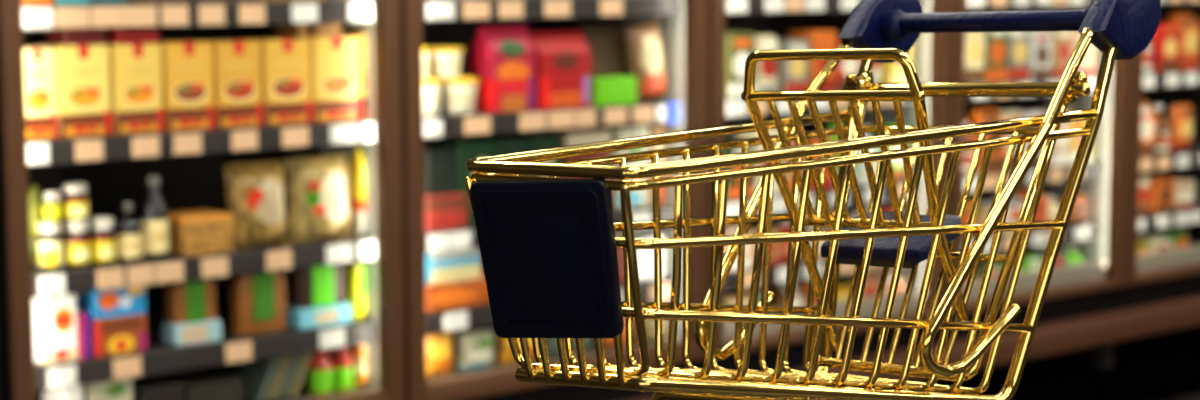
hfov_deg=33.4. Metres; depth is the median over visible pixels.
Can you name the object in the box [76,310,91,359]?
carton
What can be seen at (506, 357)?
pouch
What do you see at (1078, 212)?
pouch
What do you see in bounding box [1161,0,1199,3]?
shelf
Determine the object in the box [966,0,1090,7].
shelf
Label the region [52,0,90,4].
carton
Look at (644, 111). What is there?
shelf
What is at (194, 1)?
carton
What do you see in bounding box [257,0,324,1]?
carton
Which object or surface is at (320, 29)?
carton
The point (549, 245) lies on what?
shopping cart
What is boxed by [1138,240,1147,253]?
pouch
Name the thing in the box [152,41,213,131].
carton
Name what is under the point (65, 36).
carton
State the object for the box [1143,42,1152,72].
bottle
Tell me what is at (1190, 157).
shelf
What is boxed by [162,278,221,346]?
food tray
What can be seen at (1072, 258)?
bottle
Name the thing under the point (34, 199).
pouch
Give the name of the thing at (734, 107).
shelf
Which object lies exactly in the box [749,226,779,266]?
carton
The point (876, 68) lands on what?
pouch
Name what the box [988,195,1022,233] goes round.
carton
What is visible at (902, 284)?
carton
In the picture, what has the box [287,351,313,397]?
carton
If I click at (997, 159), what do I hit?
carton
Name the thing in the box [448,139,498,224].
carton
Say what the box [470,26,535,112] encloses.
package
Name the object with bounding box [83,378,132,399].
carton
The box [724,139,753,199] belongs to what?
carton
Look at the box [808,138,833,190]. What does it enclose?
carton
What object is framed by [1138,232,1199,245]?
shelf
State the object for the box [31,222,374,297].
shelf
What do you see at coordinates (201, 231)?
carton
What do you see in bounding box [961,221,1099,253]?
shelf
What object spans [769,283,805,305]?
carton
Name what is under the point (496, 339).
shelf
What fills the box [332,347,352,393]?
bottle
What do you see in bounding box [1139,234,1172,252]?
carton
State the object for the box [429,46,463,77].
yogurt cup
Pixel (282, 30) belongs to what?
carton
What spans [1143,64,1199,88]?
shelf
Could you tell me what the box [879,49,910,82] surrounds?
carton
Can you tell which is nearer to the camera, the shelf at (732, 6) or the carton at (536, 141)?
the carton at (536, 141)
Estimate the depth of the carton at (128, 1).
4.02 m
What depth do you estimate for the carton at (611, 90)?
4.81 m
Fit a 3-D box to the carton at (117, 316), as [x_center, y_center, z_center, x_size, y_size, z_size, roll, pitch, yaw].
[-0.998,0.234,4.070,0.114,0.147,0.100,-6,9,-39]
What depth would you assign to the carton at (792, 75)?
5.20 m
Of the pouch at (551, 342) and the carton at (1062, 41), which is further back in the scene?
the carton at (1062, 41)
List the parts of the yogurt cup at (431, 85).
cup lid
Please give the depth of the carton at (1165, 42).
6.25 m
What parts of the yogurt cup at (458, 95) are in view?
cup lid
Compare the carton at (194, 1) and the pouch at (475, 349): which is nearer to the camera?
the carton at (194, 1)
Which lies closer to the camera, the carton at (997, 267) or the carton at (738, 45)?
the carton at (738, 45)
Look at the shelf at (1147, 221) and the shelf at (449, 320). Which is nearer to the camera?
the shelf at (449, 320)
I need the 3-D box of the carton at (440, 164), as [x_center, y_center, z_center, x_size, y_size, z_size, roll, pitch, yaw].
[-0.373,-0.028,4.570,0.080,0.179,0.050,-6,9,-39]
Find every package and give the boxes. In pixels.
[289,263,344,308]
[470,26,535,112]
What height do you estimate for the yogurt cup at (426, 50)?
0.068 m
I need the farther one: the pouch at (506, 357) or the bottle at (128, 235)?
the pouch at (506, 357)
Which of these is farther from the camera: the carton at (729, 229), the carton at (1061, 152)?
the carton at (1061, 152)
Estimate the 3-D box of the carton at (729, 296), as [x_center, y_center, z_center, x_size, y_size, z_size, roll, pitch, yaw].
[0.334,0.288,5.188,0.092,0.086,0.090,-6,9,-39]
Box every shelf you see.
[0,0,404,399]
[22,0,371,29]
[27,120,372,165]
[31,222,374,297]
[34,289,375,390]
[35,361,365,399]
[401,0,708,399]
[422,0,679,20]
[423,100,674,138]
[425,205,673,253]
[426,278,671,334]
[426,325,667,379]
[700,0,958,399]
[723,226,891,291]
[725,0,924,13]
[725,97,912,117]
[727,179,920,213]
[733,282,799,293]
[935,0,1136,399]
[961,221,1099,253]
[962,162,1101,192]
[964,76,1096,100]
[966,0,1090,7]
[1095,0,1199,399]
[1138,194,1199,231]
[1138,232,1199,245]
[1140,140,1199,172]
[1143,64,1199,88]
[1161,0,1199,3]
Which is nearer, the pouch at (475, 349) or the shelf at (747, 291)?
the pouch at (475, 349)
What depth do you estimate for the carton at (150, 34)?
4.01 m
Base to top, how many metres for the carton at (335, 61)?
0.181 m
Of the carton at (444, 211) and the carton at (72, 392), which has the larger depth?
the carton at (444, 211)
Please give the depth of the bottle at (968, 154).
5.68 m
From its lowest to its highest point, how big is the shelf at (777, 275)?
0.047 m
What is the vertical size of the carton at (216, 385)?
0.068 m
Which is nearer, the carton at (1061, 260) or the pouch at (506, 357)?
the pouch at (506, 357)
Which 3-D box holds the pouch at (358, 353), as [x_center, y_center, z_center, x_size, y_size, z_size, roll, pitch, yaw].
[-0.538,0.362,4.446,0.028,0.117,0.066,-6,9,-39]
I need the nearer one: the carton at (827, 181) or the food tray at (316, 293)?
the food tray at (316, 293)
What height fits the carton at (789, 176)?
0.149 m
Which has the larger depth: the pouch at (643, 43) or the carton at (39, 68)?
the pouch at (643, 43)
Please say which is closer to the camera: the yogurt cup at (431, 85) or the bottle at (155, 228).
the bottle at (155, 228)
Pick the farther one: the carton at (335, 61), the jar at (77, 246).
the carton at (335, 61)
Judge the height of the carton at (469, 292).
0.059 m
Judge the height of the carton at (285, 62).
0.180 m
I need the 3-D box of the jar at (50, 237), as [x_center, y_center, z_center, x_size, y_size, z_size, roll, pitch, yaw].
[-1.084,0.090,3.947,0.050,0.093,0.050,-6,9,-39]
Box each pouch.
[28,186,40,265]
[224,160,286,249]
[285,154,350,243]
[346,261,365,319]
[348,344,367,388]
[351,148,365,236]
[426,331,452,377]
[457,328,493,372]
[499,337,535,365]
[546,338,592,357]
[604,318,625,348]
[625,22,664,100]
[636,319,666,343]
[755,35,777,90]
[799,279,821,305]
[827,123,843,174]
[850,272,877,296]
[851,211,866,217]
[871,62,881,82]
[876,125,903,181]
[961,197,975,237]
[999,109,1022,168]
[1020,254,1040,272]
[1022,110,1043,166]
[1060,194,1085,222]
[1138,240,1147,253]
[1139,175,1149,213]
[1165,228,1188,248]
[1168,104,1192,151]
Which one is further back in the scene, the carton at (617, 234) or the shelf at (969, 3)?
the shelf at (969, 3)
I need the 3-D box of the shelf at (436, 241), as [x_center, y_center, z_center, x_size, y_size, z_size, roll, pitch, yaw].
[-0.323,0.044,4.926,0.850,0.047,0.605,-6,9,-39]
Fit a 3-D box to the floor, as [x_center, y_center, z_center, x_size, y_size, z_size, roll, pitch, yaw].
[1.500,1.082,3.151,15.000,0.100,16.000,0,7,0]
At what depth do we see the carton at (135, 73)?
4.01 m
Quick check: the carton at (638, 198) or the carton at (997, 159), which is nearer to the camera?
the carton at (638, 198)
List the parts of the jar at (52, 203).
lid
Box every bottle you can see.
[115,203,141,261]
[142,176,168,259]
[309,350,331,396]
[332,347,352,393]
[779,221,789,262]
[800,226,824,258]
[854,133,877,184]
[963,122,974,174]
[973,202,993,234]
[1045,195,1059,220]
[1063,246,1081,264]
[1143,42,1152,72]
[1152,105,1170,153]
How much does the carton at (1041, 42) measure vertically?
0.142 m
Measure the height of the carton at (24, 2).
0.125 m
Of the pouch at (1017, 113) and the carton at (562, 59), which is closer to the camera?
the carton at (562, 59)
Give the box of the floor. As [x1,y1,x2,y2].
[1166,392,1199,399]
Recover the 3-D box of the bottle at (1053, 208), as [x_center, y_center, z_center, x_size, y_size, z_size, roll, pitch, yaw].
[1.347,0.032,6.001,0.081,0.089,0.081,-6,9,-39]
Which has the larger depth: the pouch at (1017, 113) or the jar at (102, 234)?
the pouch at (1017, 113)
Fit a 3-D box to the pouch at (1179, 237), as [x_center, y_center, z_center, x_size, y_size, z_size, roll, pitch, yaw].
[1.851,0.139,6.424,0.095,0.088,0.066,-6,9,-40]
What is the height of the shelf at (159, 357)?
0.047 m
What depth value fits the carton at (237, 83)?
4.15 m
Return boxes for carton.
[22,0,51,4]
[24,47,56,139]
[32,293,77,364]
[36,44,110,137]
[42,385,82,399]
[46,28,106,44]
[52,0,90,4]
[76,286,146,357]
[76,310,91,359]
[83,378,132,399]
[91,0,126,3]
[101,43,162,134]
[107,27,159,43]
[127,0,189,2]
[132,376,183,399]
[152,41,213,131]
[165,278,215,324]
[168,209,233,256]
[170,372,242,399]
[190,0,256,2]
[203,40,261,128]
[230,270,285,335]
[237,356,281,399]
[241,38,311,125]
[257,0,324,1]
[266,354,292,399]
[276,24,307,37]
[277,353,302,399]
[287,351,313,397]
[300,36,360,122]
[308,23,340,36]
[341,30,366,119]
[424,147,456,195]
[424,193,466,230]
[425,248,481,284]
[425,277,489,311]
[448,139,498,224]
[481,258,484,277]
[491,137,528,175]
[520,133,560,177]
[529,31,590,109]
[554,129,610,179]
[577,23,627,76]
[591,76,635,105]
[604,125,648,209]
[615,232,623,283]
[634,233,663,280]
[640,123,664,205]
[723,291,749,304]
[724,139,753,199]
[724,224,753,270]
[725,31,754,97]
[734,129,780,194]
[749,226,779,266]
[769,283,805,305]
[775,39,808,90]
[781,141,805,191]
[789,30,835,90]
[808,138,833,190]
[820,217,852,230]
[835,39,860,90]
[837,284,855,300]
[876,273,905,293]
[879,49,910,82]
[965,32,984,82]
[967,108,1005,172]
[975,261,1002,279]
[984,32,1007,81]
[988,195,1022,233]
[1007,32,1030,80]
[1014,188,1047,220]
[1027,31,1051,79]
[1029,108,1070,165]
[1029,247,1066,266]
[1051,31,1073,77]
[1070,120,1090,163]
[1073,31,1094,75]
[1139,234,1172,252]
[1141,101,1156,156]
[1146,176,1174,212]
[1151,23,1180,71]
[1165,13,1199,70]
[1174,178,1194,209]
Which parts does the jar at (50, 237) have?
lid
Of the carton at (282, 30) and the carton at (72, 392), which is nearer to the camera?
the carton at (72, 392)
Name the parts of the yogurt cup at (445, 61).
cup lid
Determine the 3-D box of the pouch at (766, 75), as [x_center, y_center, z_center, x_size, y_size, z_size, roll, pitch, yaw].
[0.419,-0.348,5.164,0.094,0.154,0.066,-6,9,-39]
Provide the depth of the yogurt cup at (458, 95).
4.54 m
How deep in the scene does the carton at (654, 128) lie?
4.96 m
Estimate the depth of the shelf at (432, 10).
4.65 m
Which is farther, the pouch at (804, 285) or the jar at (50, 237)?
the pouch at (804, 285)
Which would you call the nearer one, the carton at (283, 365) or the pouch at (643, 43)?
the carton at (283, 365)
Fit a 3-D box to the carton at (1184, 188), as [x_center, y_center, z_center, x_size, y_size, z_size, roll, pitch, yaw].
[1.841,-0.019,6.416,0.100,0.091,0.090,-6,9,-39]
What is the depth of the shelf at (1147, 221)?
6.32 m
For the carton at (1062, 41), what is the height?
0.155 m
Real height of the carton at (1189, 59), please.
0.179 m
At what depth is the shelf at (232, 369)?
4.61 m
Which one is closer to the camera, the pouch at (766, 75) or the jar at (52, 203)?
the jar at (52, 203)
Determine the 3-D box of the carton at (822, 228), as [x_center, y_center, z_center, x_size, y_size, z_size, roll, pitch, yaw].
[0.638,0.097,5.421,0.090,0.097,0.090,-6,9,-39]
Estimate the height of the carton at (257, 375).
0.109 m
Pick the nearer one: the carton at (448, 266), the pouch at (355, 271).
the pouch at (355, 271)
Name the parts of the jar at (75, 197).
lid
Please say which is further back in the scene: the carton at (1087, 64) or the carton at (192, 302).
the carton at (1087, 64)
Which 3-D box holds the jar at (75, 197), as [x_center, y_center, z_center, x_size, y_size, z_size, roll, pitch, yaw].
[-1.043,0.004,3.973,0.051,0.071,0.051,-6,9,-39]
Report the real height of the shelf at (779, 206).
0.047 m
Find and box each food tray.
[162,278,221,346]
[286,263,351,329]
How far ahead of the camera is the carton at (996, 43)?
5.71 m
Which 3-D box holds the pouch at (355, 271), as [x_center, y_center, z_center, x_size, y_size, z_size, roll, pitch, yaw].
[-0.539,0.194,4.418,0.038,0.145,0.055,-6,9,-40]
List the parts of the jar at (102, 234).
lid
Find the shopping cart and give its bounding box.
[464,0,1160,399]
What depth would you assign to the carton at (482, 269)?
4.66 m
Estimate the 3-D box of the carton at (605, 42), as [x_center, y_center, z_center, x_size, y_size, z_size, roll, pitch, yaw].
[0.002,-0.338,4.920,0.132,0.193,0.080,-6,9,-39]
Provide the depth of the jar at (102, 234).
4.00 m
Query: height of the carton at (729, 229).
0.116 m
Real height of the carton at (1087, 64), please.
0.132 m
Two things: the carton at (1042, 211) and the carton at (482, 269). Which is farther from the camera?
the carton at (1042, 211)
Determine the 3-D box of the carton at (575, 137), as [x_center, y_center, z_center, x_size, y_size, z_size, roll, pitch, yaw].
[-0.042,-0.069,4.843,0.141,0.196,0.050,-6,9,-39]
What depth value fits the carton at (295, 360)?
4.32 m
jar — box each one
[38,221,63,270]
[43,192,62,222]
[62,183,88,220]
[64,220,90,267]
[90,217,115,264]
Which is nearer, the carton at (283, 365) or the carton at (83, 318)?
the carton at (83, 318)
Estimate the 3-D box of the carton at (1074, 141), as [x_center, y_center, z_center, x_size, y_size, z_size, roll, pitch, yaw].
[1.425,-0.183,6.041,0.090,0.136,0.080,-6,9,-39]
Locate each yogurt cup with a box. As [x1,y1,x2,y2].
[423,47,429,77]
[423,77,441,115]
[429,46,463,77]
[440,77,478,113]
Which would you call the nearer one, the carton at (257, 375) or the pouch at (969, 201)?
the carton at (257, 375)
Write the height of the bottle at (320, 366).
0.124 m
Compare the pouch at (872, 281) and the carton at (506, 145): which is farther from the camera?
the pouch at (872, 281)
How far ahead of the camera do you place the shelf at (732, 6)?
5.16 m
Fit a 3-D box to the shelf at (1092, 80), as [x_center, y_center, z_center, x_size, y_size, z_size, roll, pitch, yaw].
[1.032,-0.348,6.016,0.775,0.047,0.605,-6,9,-39]
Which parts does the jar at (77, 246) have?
lid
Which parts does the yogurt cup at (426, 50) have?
cup lid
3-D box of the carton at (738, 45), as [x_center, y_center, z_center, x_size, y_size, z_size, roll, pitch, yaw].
[0.334,-0.347,5.112,0.092,0.164,0.090,-6,9,-39]

